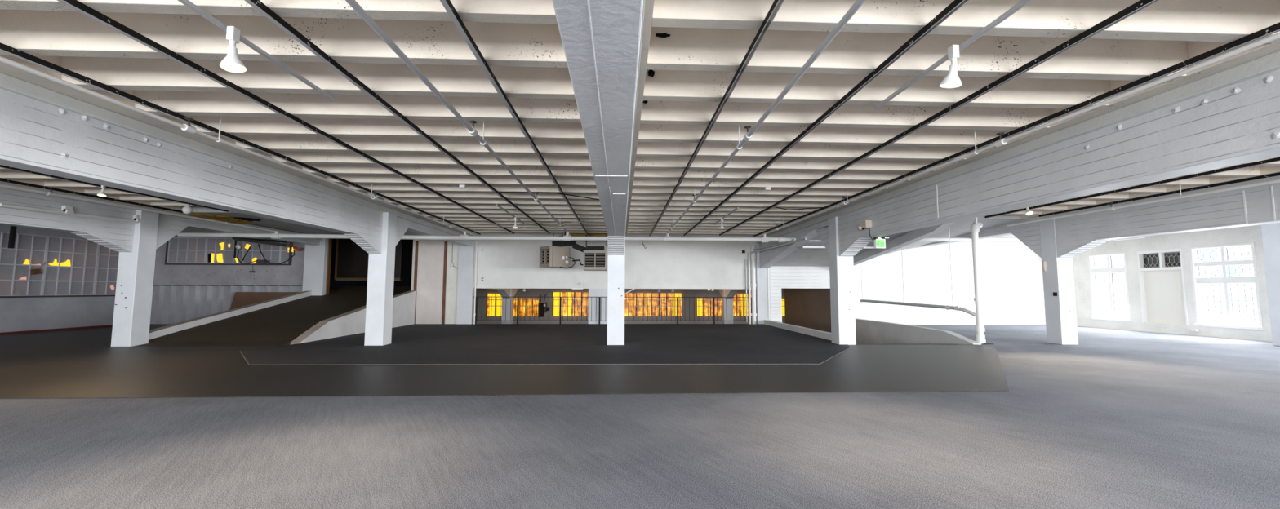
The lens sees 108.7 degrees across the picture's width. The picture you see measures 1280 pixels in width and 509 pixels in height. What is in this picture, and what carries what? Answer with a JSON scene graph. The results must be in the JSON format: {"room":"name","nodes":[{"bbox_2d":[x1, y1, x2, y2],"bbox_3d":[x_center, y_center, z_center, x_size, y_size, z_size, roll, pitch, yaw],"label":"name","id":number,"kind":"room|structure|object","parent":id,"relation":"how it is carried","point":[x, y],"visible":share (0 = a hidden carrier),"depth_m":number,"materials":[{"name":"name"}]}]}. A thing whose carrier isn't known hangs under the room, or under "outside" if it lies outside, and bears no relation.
{"room":"empty warehouse","nodes":[
{"label":"empty warehouse","id":0,"kind":"room"},
{"bbox_2d":[0,224,115,333],"bbox_3d":[-21.217,-0.145,6.396,0.300,4.330,28.500,0,-4,-2],"label":"wall","id":1,"kind":"structure","parent":0,"point":[16,314],"depth_m":16.76,"materials":[{"name":"grey paint"}]},
{"bbox_2d":[0,324,112,335],"bbox_3d":[-21.054,1.963,6.142,0.030,0.090,28.300,0,-4,-2],"label":"baseboard","id":2,"kind":"structure","parent":1,"relation":"attached to","point":[108,326],"depth_m":16.81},
{"bbox_2d":[0,231,119,297],"bbox_3d":[-21.396,0.309,14.911,0.064,2.217,9.950,0,-4,-2],"label":"window","id":3,"kind":"structure","parent":1,"relation":"in","point":[73,267],"depth_m":16.85,"materials":[{"name":"paint"}]},
{"bbox_2d":[30,262,46,275],"bbox_3d":[-21.363,0.482,16.310,0.080,0.486,0.407,0,-4,-2],"label":"junction box","id":4,"kind":"object","parent":3,"relation":"attached to","point":[33,272],"visible":1,"depth_m":16.21,"materials":[{"name":"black metal"}]},
{"bbox_2d":[150,236,305,324],"bbox_3d":[-18.112,0.947,20.622,7.600,4.330,0.450,0,-4,-2],"label":"wall","id":5,"kind":"structure","parent":0,"point":[180,293],"depth_m":20.45,"materials":[{"name":"grey concrete"}]},
{"bbox_2d":[164,237,293,265],"bbox_3d":[-18.383,-0.140,20.579,5.485,1.232,0.086,0,-4,-2],"label":"window","id":6,"kind":"structure","parent":5,"relation":"in","point":[179,251],"depth_m":20.57,"materials":[{"name":"paint"}]},
{"bbox_2d":[133,286,411,346],"bbox_3d":[-12.344,2.222,18.313,4.350,1.970,11.540,0,-4,-2],"label":"ramp","id":7,"kind":"structure","parent":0,"point":[279,325],"depth_m":15.23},
{"bbox_2d":[302,238,328,295],"bbox_3d":[-14.523,0.970,20.585,0.870,4.300,0.420,0,-4,-2],"label":"pier","id":8,"kind":"object","parent":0,"point":[315,264],"visible":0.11,"depth_m":20.42,"materials":[{"name":"white concrete"}]},
{"bbox_2d":[328,239,413,290],"bbox_3d":[-13.486,0.969,22.504,7.206,4.605,3.484,0,-4,-2],"label":"wall","id":9,"kind":"structure","parent":0,"point":[406,281],"depth_m":24.06,"materials":[{"name":"black paint"}]},
{"bbox_2d":[325,238,332,294],"bbox_3d":[-14.066,0.581,20.735,0.050,2.700,0.180,0,-4,-2],"label":"trim","id":10,"kind":"structure","parent":9,"relation":"attached to","point":[330,240],"depth_m":20.70,"materials":[{"name":"brown wood"}]},
{"bbox_2d":[334,239,403,280],"bbox_3d":[-14.149,0.264,23.977,3.320,2.176,0.201,0,-4,-2],"label":"doorway","id":11,"kind":"structure","parent":9,"relation":"in","point":[351,260],"depth_m":23.90,"materials":[{"name":"brown wood"}]},
{"bbox_2d":[411,232,755,324],"bbox_3d":[-2.447,1.025,21.074,15.700,4.330,0.250,0,-4,-2],"label":"wall","id":12,"kind":"structure","parent":0,"point":[502,264],"depth_m":20.99,"materials":[{"name":"white paint"}]},
{"bbox_2d":[413,241,418,324],"bbox_3d":[-10.108,1.262,20.643,0.120,3.750,0.030,0,-4,-2],"label":"trim","id":13,"kind":"structure","parent":12,"relation":"attached to","point":[416,242],"depth_m":20.67,"materials":[{"name":"wood"}]},
{"bbox_2d":[441,241,447,324],"bbox_3d":[-8.819,1.270,20.697,0.120,3.750,0.030,0,-4,-2],"label":"trim","id":14,"kind":"structure","parent":12,"relation":"attached to","point":[445,242],"depth_m":20.68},
{"bbox_2d":[473,240,477,324],"bbox_3d":[-7.404,1.196,20.657,0.094,3.900,0.094,0,-4,-2],"label":"pipe","id":15,"kind":"object","parent":12,"relation":"attached to","point":[476,248],"visible":0.86,"depth_m":20.63,"materials":[{"name":"white paint"}]},
{"bbox_2d":[745,259,747,322],"bbox_3d":[4.901,1.668,21.138,0.081,2.900,0.081,0,-4,-2],"label":"pipe","id":16,"kind":"object","parent":12,"relation":"attached to","point":[745,260],"visible":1,"depth_m":21.14,"materials":[{"name":"silver metal"}]},
{"bbox_2d":[747,253,751,324],"bbox_3d":[5.047,1.567,21.132,0.135,3.300,0.135,0,-4,-2],"label":"pipe","id":17,"kind":"object","parent":12,"relation":"attached to","point":[748,254],"visible":0.96,"depth_m":21.08,"materials":[{"name":"white paint"}]},
{"bbox_2d":[750,246,756,324],"bbox_3d":[5.239,1.421,21.171,0.270,3.600,0.270,0,-4,-2],"label":"pipe","id":18,"kind":"object","parent":12,"relation":"attached to","point":[753,257],"visible":0.97,"depth_m":21.09,"materials":[{"name":"white paint"}]},
{"bbox_2d":[750,237,807,253],"bbox_3d":[5.394,-0.308,18.428,0.080,0.106,5.687,1,-4,-5],"label":"pipe","id":19,"kind":"object","parent":18,"relation":"attached to","point":[805,238],"visible":1,"depth_m":17.73,"materials":[{"name":"grey paint"}]},
{"bbox_2d":[587,288,607,324],"bbox_3d":[-1.724,2.345,21.190,1.290,1.720,0.480,0,-4,-2],"label":"pier","id":20,"kind":"object","parent":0,"point":[592,292],"visible":0.39,"depth_m":20.94,"materials":[{"name":"white concrete"}]},
{"bbox_2d":[475,288,785,321],"bbox_3d":[3.970,3.609,33.167,33.000,3.950,0.300,0,-4,-2],"label":"wall","id":21,"kind":"structure","parent":0,"point":[532,293],"depth_m":32.76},
{"bbox_2d":[486,293,502,315],"bbox_3d":[-10.181,3.549,32.328,1.206,1.560,0.116,0,-4,-2],"label":"window","id":22,"kind":"structure","parent":21,"relation":"in","point":[495,308],"depth_m":32.31,"materials":[{"name":"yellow glass"}]},
{"bbox_2d":[513,298,539,315],"bbox_3d":[-8.050,3.717,32.405,1.899,1.250,0.116,0,-4,-2],"label":"window","id":23,"kind":"structure","parent":21,"relation":"in","point":[531,306],"depth_m":32.39,"materials":[{"name":"orange glass"}]},
{"bbox_2d":[537,293,548,317],"bbox_3d":[-6.740,3.557,32.219,0.696,1.634,0.500,0,-4,-2],"label":"switch panel","id":24,"kind":"object","parent":21,"relation":"attached to","point":[540,304],"visible":0.78,"depth_m":31.96,"materials":[{"name":"black metal"}]},
{"bbox_2d":[551,292,588,315],"bbox_3d":[-4.912,3.521,32.551,2.582,1.679,0.116,0,-4,-2],"label":"window","id":25,"kind":"structure","parent":21,"relation":"in","point":[580,306],"depth_m":32.54,"materials":[{"name":"orange glass"}]},
{"bbox_2d":[476,321,785,324],"bbox_3d":[-0.772,5.141,32.651,23.100,0.790,0.100,0,-4,-2],"label":"trim","id":26,"kind":"structure","parent":21,"relation":"attached to","point":[477,322],"depth_m":32.63,"materials":[{"name":"grey paint"}]},
{"bbox_2d":[624,293,682,315],"bbox_3d":[0.824,3.583,32.788,4.420,1.619,0.116,0,-4,-2],"label":"window","id":27,"kind":"structure","parent":21,"relation":"in","point":[640,306],"depth_m":32.78,"materials":[{"name":"orange glass"}]},
{"bbox_2d":[696,298,722,315],"bbox_3d":[5.064,3.780,32.951,2.067,1.271,0.116,0,-4,-2],"label":"window","id":28,"kind":"structure","parent":21,"relation":"in","point":[700,312],"depth_m":32.93,"materials":[{"name":"orange glass"}]},
{"bbox_2d":[733,293,751,315],"bbox_3d":[7.423,3.630,33.062,1.923,1.598,0.116,0,-4,-2],"label":"window","id":29,"kind":"structure","parent":21,"relation":"in","point":[738,308],"depth_m":33.03,"materials":[{"name":"orange glass"}]},
{"bbox_2d":[0,324,1279,508],"bbox_3d":[-0.537,3.143,9.274,43.003,1.725,33.000,0,-4,-2],"label":"floor","id":30,"kind":"structure","parent":0,"point":[437,416],"depth_m":5.55,"materials":[{"name":"grey concrete"}]},
{"bbox_2d":[111,209,159,346],"bbox_3d":[-14.090,0.650,12.815,0.500,3.760,0.507,0,-4,-2],"label":"concrete column","id":31,"kind":"structure","parent":30,"relation":"on","point":[135,268],"depth_m":12.64,"materials":[{"name":"white paint"}]},
{"bbox_2d":[148,290,311,340],"bbox_3d":[-14.518,2.074,16.712,0.250,1.509,7.330,0,-4,-2],"label":"curb","id":32,"kind":"object","parent":30,"relation":"on","point":[170,329],"visible":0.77,"depth_m":15.75,"materials":[{"name":"paint"}]},
{"bbox_2d":[229,292,299,310],"bbox_3d":[-16.608,2.368,20.261,3.218,1.410,0.060,0,-4,-2],"label":"board","id":33,"kind":"object","parent":30,"relation":"on","point":[240,299],"visible":0.29,"depth_m":20.25,"materials":[{"name":"brown wood"}]},
{"bbox_2d":[290,290,416,344],"bbox_3d":[-10.034,2.095,16.834,0.260,1.512,7.460,0,-4,-2],"label":"parapet","id":34,"kind":"object","parent":30,"relation":"on","point":[352,322],"visible":0.81,"depth_m":15.88,"materials":[{"name":"paint"}]},
{"bbox_2d":[364,212,396,346],"bbox_3d":[-7.392,0.690,13.091,0.500,3.760,0.512,0,-4,-2],"label":"concrete column","id":35,"kind":"structure","parent":30,"relation":"on","point":[380,275],"depth_m":12.87,"materials":[{"name":"white paint"}]},
{"bbox_2d":[456,232,475,324],"bbox_3d":[-7.873,1.009,20.862,0.680,4.300,0.420,0,-4,-2],"label":"pier","id":36,"kind":"object","parent":30,"relation":"on","point":[465,291],"visible":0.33,"depth_m":20.63,"materials":[{"name":"white concrete"}]},
{"bbox_2d":[471,297,751,324],"bbox_3d":[-1.091,2.556,20.839,12.850,1.250,0.060,0,-4,-2],"label":"metal railing","id":37,"kind":"object","parent":30,"relation":"on","point":[517,300],"visible":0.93,"depth_m":20.83,"materials":[{"name":"black metal"}]},
{"bbox_2d":[606,235,625,345],"bbox_3d":[-0.694,0.730,13.374,0.500,3.760,0.504,0,-4,-2],"label":"concrete column","id":38,"kind":"structure","parent":30,"relation":"on","point":[615,264],"depth_m":13.09,"materials":[{"name":"white paint"}]},
{"bbox_2d":[755,235,771,324],"bbox_3d":[5.710,1.090,21.427,0.630,4.300,0.420,0,-4,-2],"label":"pier","id":39,"kind":"object","parent":30,"relation":"on","point":[762,307],"visible":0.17,"depth_m":21.17,"materials":[{"name":"white concrete"}]},
{"bbox_2d":[766,268,769,319],"bbox_3d":[5.925,1.724,21.177,0.108,2.500,0.108,0,-4,-2],"label":"pipe","id":40,"kind":"object","parent":39,"relation":"attached to","point":[767,274],"visible":0.9,"depth_m":21.14,"materials":[{"name":"white paint"}]},
{"bbox_2d":[764,320,831,341],"bbox_3d":[5.956,3.788,17.408,0.240,2.112,7.400,0,-4,-2],"label":"curb","id":41,"kind":"object","parent":30,"relation":"on","point":[820,334],"visible":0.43,"depth_m":16.81,"materials":[{"name":"paint"}]},
{"bbox_2d":[827,217,856,345],"bbox_3d":[6.004,0.770,13.653,0.500,3.760,0.504,0,-4,-2],"label":"concrete column","id":42,"kind":"structure","parent":30,"relation":"on","point":[841,268],"depth_m":13.41,"materials":[{"name":"white paint"}]},
{"bbox_2d":[855,318,981,345],"bbox_3d":[9.738,3.728,17.215,0.260,2.222,7.650,0,-4,-2],"label":"parapet","id":43,"kind":"object","parent":30,"relation":"on","point":[867,331],"visible":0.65,"depth_m":16.94,"materials":[{"name":"grey paint"}]},
{"bbox_2d":[970,217,993,344],"bbox_3d":[10.205,0.738,13.869,0.500,3.880,0.350,0,-4,-2],"label":"standpipe","id":44,"kind":"object","parent":30,"relation":"on","point":[980,329],"visible":0.94,"depth_m":13.78,"materials":[{"name":"white paint"}]},
{"bbox_2d":[859,226,976,317],"bbox_3d":[9.893,0.682,16.928,0.391,2.946,6.256,0,-4,-2],"label":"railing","id":45,"kind":"object","parent":44,"relation":"attached to","point":[947,307],"visible":0.89,"depth_m":15.57,"materials":[{"name":"grey paint"}]},
{"bbox_2d":[1039,218,1078,345],"bbox_3d":[12.658,0.810,13.930,0.587,3.760,0.504,0,-4,-2],"label":"concrete column","id":46,"kind":"structure","parent":30,"relation":"on","point":[1060,316],"depth_m":13.74,"materials":[{"name":"white paint"}]},
{"bbox_2d":[1260,222,1279,346],"bbox_3d":[19.446,0.712,13.326,1.760,3.900,0.630,0,-4,-2],"label":"wall pier","id":47,"kind":"object","parent":30,"relation":"on","point":[1270,233],"visible":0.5,"depth_m":13.45,"materials":[{"name":"white concrete"}]},
{"bbox_2d":[0,0,1279,268],"bbox_3d":[-0.429,-1.371,7.313,43.000,2.070,28.400,0,-4,-2],"label":"ceiling","id":48,"kind":"structure","parent":0,"point":[692,51],"depth_m":5.53,"materials":[{"name":"beige paint"}]},
{"bbox_2d":[8,226,17,248],"bbox_3d":[-21.037,-0.701,15.387,0.090,0.994,0.098,0,-4,-2],"label":"loudspeaker","id":49,"kind":"object","parent":48,"relation":"hanging from","point":[13,228],"visible":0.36,"depth_m":15.35,"materials":[{"name":"black metal"}]},
{"bbox_2d":[97,185,106,196],"bbox_3d":[-11.416,-1.376,9.741,0.131,0.291,0.128,0,-4,-2],"label":"lamp","id":50,"kind":"object","parent":48,"relation":"hanging from","point":[101,193],"visible":0.88,"depth_m":9.74,"materials":[{"name":"white plastic"}]},
{"bbox_2d":[0,178,208,217],"bbox_3d":[-13.281,-2.044,3.612,0.045,0.063,22.001,0,-4,-2],"label":"channel","id":51,"kind":"object","parent":48,"relation":"attached to","point":[1,180],"visible":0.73,"depth_m":11.27,"materials":[{"name":"grey paint"}]},
{"bbox_2d":[0,164,228,212],"bbox_3d":[-11.729,-2.076,3.127,0.045,0.063,20.901,0,-4,-2],"label":"channel","id":52,"kind":"object","parent":48,"relation":"attached to","point":[1,166],"visible":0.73,"depth_m":10.19,"materials":[{"name":"grey paint"}]},
{"bbox_2d":[0,183,278,233],"bbox_3d":[-12.331,-1.911,4.480,0.165,0.790,23.670,0,-4,-2],"label":"pipe","id":53,"kind":"object","parent":48,"relation":"attached to","point":[47,193],"visible":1,"depth_m":11.08,"materials":[{"name":"white paint"}]},
{"bbox_2d":[0,182,321,252],"bbox_3d":[-13.902,-1.183,6.582,0.520,1.330,28.100,0,-4,-2],"label":"girder","id":54,"kind":"object","parent":48,"relation":"attached to","point":[117,236],"visible":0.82,"depth_m":11.78,"materials":[{"name":"paint"}]},
{"bbox_2d":[0,203,143,223],"bbox_3d":[-13.825,-1.057,11.320,0.150,0.269,2.896,0,-4,-2],"label":"pipe","id":55,"kind":"object","parent":54,"relation":"attached to","point":[65,210],"visible":1,"depth_m":11.07,"materials":[{"name":"white paint"}]},
{"bbox_2d":[182,204,192,213],"bbox_3d":[-12.396,-1.250,12.569,0.220,0.280,0.217,0,-4,-2],"label":"round lamp","id":56,"kind":"object","parent":48,"relation":"attached to","point":[187,209],"visible":0.91,"depth_m":12.52,"materials":[{"name":"white plastic"}]},
{"bbox_2d":[180,212,260,224],"bbox_3d":[-13.827,-1.173,14.952,2.112,0.099,2.239,-3,-5,36],"label":"insulation","id":57,"kind":"object","parent":48,"relation":"attached to","point":[220,218],"visible":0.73,"depth_m":14.90,"materials":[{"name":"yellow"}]},
{"bbox_2d":[0,72,473,253],"bbox_3d":[-7.203,-1.143,6.861,0.510,1.330,28.100,0,-4,-2],"label":"girder","id":58,"kind":"object","parent":48,"relation":"attached to","point":[44,131],"visible":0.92,"depth_m":6.71,"materials":[{"name":"paint"}]},
{"bbox_2d":[0,42,480,235],"bbox_3d":[-6.128,-1.838,6.055,0.045,0.063,26.301,0,-4,-2],"label":"channel","id":59,"kind":"object","parent":48,"relation":"attached to","point":[4,48],"visible":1,"depth_m":5.92,"materials":[{"name":"grey paint"}]},
{"bbox_2d":[177,0,334,101],"bbox_3d":[-3.402,-2.323,-0.734,0.034,0.039,12.471,0,-4,-2],"label":"light bar","id":60,"kind":"object","parent":48,"relation":"attached to","point":[188,3],"visible":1,"depth_m":4.33,"materials":[{"name":"grey paint"}]},
{"bbox_2d":[219,26,246,73],"bbox_3d":[-3.510,-1.779,3.973,0.175,0.379,0.176,0,-4,-2],"label":"lamp","id":61,"kind":"object","parent":60,"relation":"attached to","point":[232,63],"visible":1,"depth_m":3.95,"materials":[{"name":"white plastic"}]},
{"bbox_2d":[231,237,286,257],"bbox_3d":[-16.853,-0.300,20.293,2.243,0.909,0.180,0,-4,-2],"label":"duct","id":62,"kind":"object","parent":48,"relation":"hanging from","point":[247,240],"visible":0.93,"depth_m":20.24,"materials":[{"name":"grey metal"}]},
{"bbox_2d":[231,237,286,243],"bbox_3d":[-16.852,-0.645,20.319,2.243,0.216,0.120,0,-4,-2],"label":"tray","id":63,"kind":"object","parent":62,"relation":"on","point":[248,240],"depth_m":20.23,"materials":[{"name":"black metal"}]},
{"bbox_2d":[234,237,286,247],"bbox_3d":[-16.805,-0.543,20.313,2.091,0.375,0.180,0,-4,-2],"label":"tray","id":64,"kind":"object","parent":62,"relation":"on","point":[248,240],"depth_m":20.24,"materials":[{"name":"grey metal"}]},
{"bbox_2d":[57,0,514,234],"bbox_3d":[-4.641,-1.844,5.917,0.045,0.063,25.901,0,-4,-2],"label":"channel","id":65,"kind":"object","parent":48,"relation":"attached to","point":[76,5],"visible":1,"depth_m":5.02,"materials":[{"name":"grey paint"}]},
{"bbox_2d":[244,0,550,234],"bbox_3d":[-3.170,-1.839,5.929,0.045,0.063,25.801,0,-4,-2],"label":"channel","id":66,"kind":"object","parent":48,"relation":"attached to","point":[258,5],"visible":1,"depth_m":5.01,"materials":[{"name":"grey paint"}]},
{"bbox_2d":[494,191,599,199],"bbox_3d":[-2.118,-1.415,10.803,2.475,0.022,0.452,2,-5,-19],"label":"cable","id":67,"kind":"object","parent":66,"relation":"hanging from","point":[495,192],"visible":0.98,"depth_m":10.61,"materials":[{"name":"black metal"}]},
{"bbox_2d":[496,204,525,225],"bbox_3d":[-3.917,-1.193,14.129,0.034,0.039,3.701,0,-4,-2],"label":"light bar","id":68,"kind":"object","parent":48,"relation":"attached to","point":[497,205],"visible":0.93,"depth_m":13.62,"materials":[{"name":"grey paint"}]},
{"bbox_2d":[520,221,603,227],"bbox_3d":[-2.775,-1.048,15.653,3.369,0.017,1.326,-1,-4,9],"label":"cable","id":69,"kind":"object","parent":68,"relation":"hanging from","point":[531,221],"visible":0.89,"depth_m":15.48,"materials":[{"name":"grey plastic"}]},
{"bbox_2d":[440,0,588,236],"bbox_3d":[-1.654,-1.807,6.291,0.045,0.063,26.401,0,-4,-2],"label":"channel","id":70,"kind":"object","parent":48,"relation":"attached to","point":[447,4],"visible":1,"depth_m":4.98,"materials":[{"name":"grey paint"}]},
{"bbox_2d":[539,233,575,268],"bbox_3d":[-3.312,-0.168,18.901,1.331,1.526,1.053,-4,-6,44],"label":"heater","id":71,"kind":"object","parent":48,"relation":"hanging from","point":[550,256],"visible":0.99,"depth_m":18.80,"materials":[{"name":"beige metal"}]},
{"bbox_2d":[542,251,548,264],"bbox_3d":[-3.811,0.091,18.798,0.640,0.640,0.030,-4,-6,43],"label":"grille","id":72,"kind":"object","parent":71,"relation":"attached to","point":[544,254],"depth_m":18.73,"materials":[{"name":"beige"}]},
{"bbox_2d":[569,233,607,236],"bbox_3d":[-2.174,-0.803,19.704,1.750,0.330,0.080,0,-4,-2],"label":"plank","id":73,"kind":"object","parent":48,"relation":"attached to","point":[571,234],"visible":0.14,"depth_m":19.67,"materials":[{"name":"brown wood"}]},
{"bbox_2d":[582,233,607,271],"bbox_3d":[-1.842,-0.127,19.068,0.944,1.573,0.873,0,-4,-2],"label":"heater","id":74,"kind":"object","parent":48,"relation":"hanging from","point":[593,260],"visible":0.97,"depth_m":18.64,"materials":[{"name":"beige metal"}]},
{"bbox_2d":[551,235,604,252],"bbox_3d":[-2.574,-0.440,19.206,2.234,0.932,0.538,0,-4,6],"label":"flue","id":75,"kind":"object","parent":74,"relation":"attached to","point":[560,243],"visible":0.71,"depth_m":19.04,"materials":[{"name":"black metal"}]},
{"bbox_2d":[585,253,604,265],"bbox_3d":[-1.830,0.232,18.726,0.860,0.600,0.030,0,-4,-2],"label":"grille","id":76,"kind":"object","parent":74,"relation":"attached to","point":[587,259],"depth_m":18.70,"materials":[{"name":"beige"}]},
{"bbox_2d":[551,0,645,255],"bbox_3d":[-0.421,-1.103,7.143,0.605,1.330,28.100,0,-4,-2],"label":"girder","id":77,"kind":"object","parent":48,"relation":"attached to","point":[602,39],"visible":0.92,"depth_m":3.16,"materials":[{"name":"paint"}]},
{"bbox_2d":[177,232,1020,242],"bbox_3d":[-0.274,-0.605,16.697,31.701,0.263,0.210,0,-4,-2],"label":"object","id":78,"kind":"object","parent":48,"relation":"attached to","point":[273,236],"visible":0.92,"depth_m":16.50,"materials":[{"name":"white paint"}]},
{"bbox_2d":[0,56,476,235],"bbox_3d":[-5.817,-1.813,5.514,0.150,0.790,25.200,0,-4,-2],"label":"pipe","id":79,"kind":"object","parent":78,"relation":"attached to","point":[188,128],"visible":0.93,"depth_m":5.89,"materials":[{"name":"white paint"}]},
{"bbox_2d":[345,0,572,236],"bbox_3d":[-2.170,-1.792,5.666,0.150,0.790,25.200,0,-4,-2],"label":"pipe","id":80,"kind":"object","parent":78,"relation":"attached to","point":[356,6],"visible":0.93,"depth_m":4.69,"materials":[{"name":"grey paint"}]},
{"bbox_2d":[664,0,866,236],"bbox_3d":[1.467,-1.770,5.817,0.150,0.790,25.200,0,-4,-2],"label":"pipe","id":81,"kind":"object","parent":78,"relation":"attached to","point":[855,7],"visible":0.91,"depth_m":4.66,"materials":[{"name":"grey paint"}]},
{"bbox_2d":[753,239,795,249],"bbox_3d":[5.445,-0.388,18.930,0.080,0.145,4.699,0,-4,-4],"label":"pipe","id":82,"kind":"object","parent":78,"relation":"attached to","point":[792,240],"visible":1,"depth_m":18.76,"materials":[{"name":"grey paint"}]},
{"bbox_2d":[755,32,1279,237],"bbox_3d":[5.054,-1.749,5.967,0.150,0.790,25.200,0,-4,-2],"label":"pipe","id":83,"kind":"object","parent":78,"relation":"attached to","point":[1001,142],"visible":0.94,"depth_m":5.29,"materials":[{"name":"white paint"}]},
{"bbox_2d":[649,0,784,235],"bbox_3d":[0.981,-1.792,6.401,0.045,0.063,26.401,0,-4,-2],"label":"channel","id":84,"kind":"object","parent":48,"relation":"attached to","point":[776,5],"visible":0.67,"depth_m":5.01,"materials":[{"name":"black metal"}]},
{"bbox_2d":[713,207,738,225],"bbox_3d":[2.634,-1.165,14.252,0.034,0.039,3.201,0,-4,-2],"label":"light bar","id":85,"kind":"object","parent":48,"relation":"attached to","point":[736,208],"visible":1,"depth_m":13.78,"materials":[{"name":"grey paint"}]},
{"bbox_2d":[683,0,968,236],"bbox_3d":[2.414,-1.790,6.361,0.045,0.063,26.201,0,-4,-2],"label":"channel","id":86,"kind":"object","parent":48,"relation":"attached to","point":[955,5],"visible":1,"depth_m":5.00,"materials":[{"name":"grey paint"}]},
{"bbox_2d":[719,0,1159,235],"bbox_3d":[3.886,-1.789,6.322,0.045,0.063,26.001,0,-4,-2],"label":"channel","id":87,"kind":"object","parent":48,"relation":"attached to","point":[1140,5],"visible":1,"depth_m":4.97,"materials":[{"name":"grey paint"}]},
{"bbox_2d":[875,0,1032,109],"bbox_3d":[3.184,-2.287,-0.495,0.034,0.039,12.401,0,-4,-2],"label":"light bar","id":88,"kind":"object","parent":48,"relation":"attached to","point":[1022,3],"visible":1,"depth_m":4.19,"materials":[{"name":"grey paint"}]},
{"bbox_2d":[939,44,961,88],"bbox_3d":[2.893,-1.737,4.286,0.175,0.381,0.169,0,-4,-2],"label":"lamp","id":89,"kind":"object","parent":88,"relation":"attached to","point":[952,80],"visible":1,"depth_m":4.22,"materials":[{"name":"white plastic"}]},
{"bbox_2d":[753,22,1279,236],"bbox_3d":[5.411,-1.773,6.485,0.045,0.063,26.201,0,-4,-2],"label":"channel","id":90,"kind":"object","parent":48,"relation":"attached to","point":[1273,28],"visible":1,"depth_m":5.44,"materials":[{"name":"grey paint"}]},
{"bbox_2d":[756,50,1279,257],"bbox_3d":[6.295,-1.063,7.422,0.590,1.330,28.100,0,-4,-2],"label":"girder","id":91,"kind":"object","parent":48,"relation":"attached to","point":[1230,117],"visible":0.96,"depth_m":6.05,"materials":[{"name":"paint"}]},
{"bbox_2d":[857,220,871,230],"bbox_3d":[5.769,-0.745,11.845,0.270,0.241,0.320,0,-4,-2],"label":"emergency light","id":92,"kind":"object","parent":91,"relation":"attached to","point":[864,224],"visible":0.99,"depth_m":11.73,"materials":[{"name":"beige plastic"}]},
{"bbox_2d":[873,236,888,248],"bbox_3d":[6.434,-0.323,12.260,0.419,0.313,0.129,1,-4,-11],"label":"exit sign","id":93,"kind":"object","parent":91,"relation":"attached to","point":[879,242],"visible":0.88,"depth_m":12.23,"materials":[{"name":"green plastic"}]},
{"bbox_2d":[908,175,1279,257],"bbox_3d":[12.939,-1.023,7.699,0.590,1.330,28.100,0,-4,-2],"label":"girder","id":94,"kind":"object","parent":48,"relation":"attached to","point":[1075,235],"visible":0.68,"depth_m":11.17,"materials":[{"name":"paint"}]},
{"bbox_2d":[984,156,1279,217],"bbox_3d":[11.201,-1.947,3.982,0.045,0.063,20.701,0,-4,-2],"label":"channel","id":95,"kind":"object","parent":48,"relation":"attached to","point":[1277,159],"visible":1,"depth_m":9.76,"materials":[{"name":"grey paint"}]},
{"bbox_2d":[1007,176,1279,226],"bbox_3d":[11.824,-1.956,3.958,0.090,0.643,20.600,0,-4,-2],"label":"pipe","id":96,"kind":"object","parent":48,"relation":"hanging from","point":[1111,208],"visible":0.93,"depth_m":10.14,"materials":[{"name":"white paint"}]},
{"bbox_2d":[1039,172,1279,217],"bbox_3d":[12.666,-1.950,3.893,0.045,0.063,20.401,0,-4,-2],"label":"channel","id":97,"kind":"object","parent":48,"relation":"attached to","point":[1269,175],"visible":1,"depth_m":10.63,"materials":[{"name":"grey paint"}]},
{"bbox_2d":[769,266,830,322],"bbox_3d":[7.793,2.450,21.421,3.551,4.801,0.201,0,-4,-2],"label":"wall","id":98,"kind":"structure","parent":0,"point":[781,277],"depth_m":21.40,"materials":[{"name":"white paint"}]},
{"bbox_2d":[784,288,831,333],"bbox_3d":[9.460,2.844,25.226,0.200,4.600,7.900,0,-4,-2],"label":"wall","id":99,"kind":"structure","parent":0,"point":[811,308],"depth_m":25.35,"materials":[{"name":"brown paint"}]},
{"bbox_2d":[853,241,1045,324],"bbox_3d":[14.700,1.139,21.736,10.340,4.500,0.350,0,-4,-2],"label":"wall","id":100,"kind":"structure","parent":0,"point":[1012,293],"depth_m":21.54,"materials":[{"name":"paint"}]},
{"bbox_2d":[1072,225,1271,340],"bbox_3d":[20.325,0.146,8.022,0.357,4.431,28.305,0,-4,-2],"label":"wall","id":101,"kind":"structure","parent":0,"point":[1246,234],"depth_m":17.02,"materials":[{"name":"paint"}]},
{"bbox_2d":[1087,252,1131,321],"bbox_3d":[19.751,1.356,19.267,0.256,2.806,1.564,0,-4,-2],"label":"window","id":102,"kind":"structure","parent":101,"relation":"in","point":[1108,273],"depth_m":19.31,"materials":[{"name":"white glass"}]},
{"bbox_2d":[1137,248,1188,325],"bbox_3d":[19.845,1.212,17.380,0.224,2.802,1.454,0,-4,-2],"label":"door","id":103,"kind":"structure","parent":101,"relation":"in","point":[1161,272],"depth_m":17.41,"materials":[{"name":"white paint"}]},
{"bbox_2d":[1076,325,1272,342],"bbox_3d":[19.722,2.974,17.667,0.020,0.050,7.800,0,-4,-2],"label":"baseboard","id":104,"kind":"structure","parent":101,"relation":"attached to","point":[1077,326],"depth_m":16.66,"materials":[{"name":"white paint"}]},
{"bbox_2d":[1189,242,1264,330],"bbox_3d":[19.906,1.076,15.581,0.256,2.806,1.764,0,-4,-2],"label":"window","id":105,"kind":"structure","parent":101,"relation":"in","point":[1224,277],"depth_m":15.58,"materials":[{"name":"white glass"}]},
{"bbox_3d":[4.205,5.268,27.280,33.000,0.250,12.200,0,-4,-2],"label":"floor","id":106,"kind":"structure","parent":0,"visible":0},
{"bbox_2d":[488,288,518,324],"bbox_3d":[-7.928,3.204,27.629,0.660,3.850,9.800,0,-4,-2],"label":"column","id":107,"kind":"structure","parent":106,"relation":"on","point":[507,295],"depth_m":27.17,"materials":[{"name":"white concrete"}]},
{"bbox_2d":[715,288,747,324],"bbox_3d":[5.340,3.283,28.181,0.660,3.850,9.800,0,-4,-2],"label":"column","id":108,"kind":"structure","parent":106,"relation":"on","point":[723,292],"depth_m":27.71,"materials":[{"name":"white concrete"}]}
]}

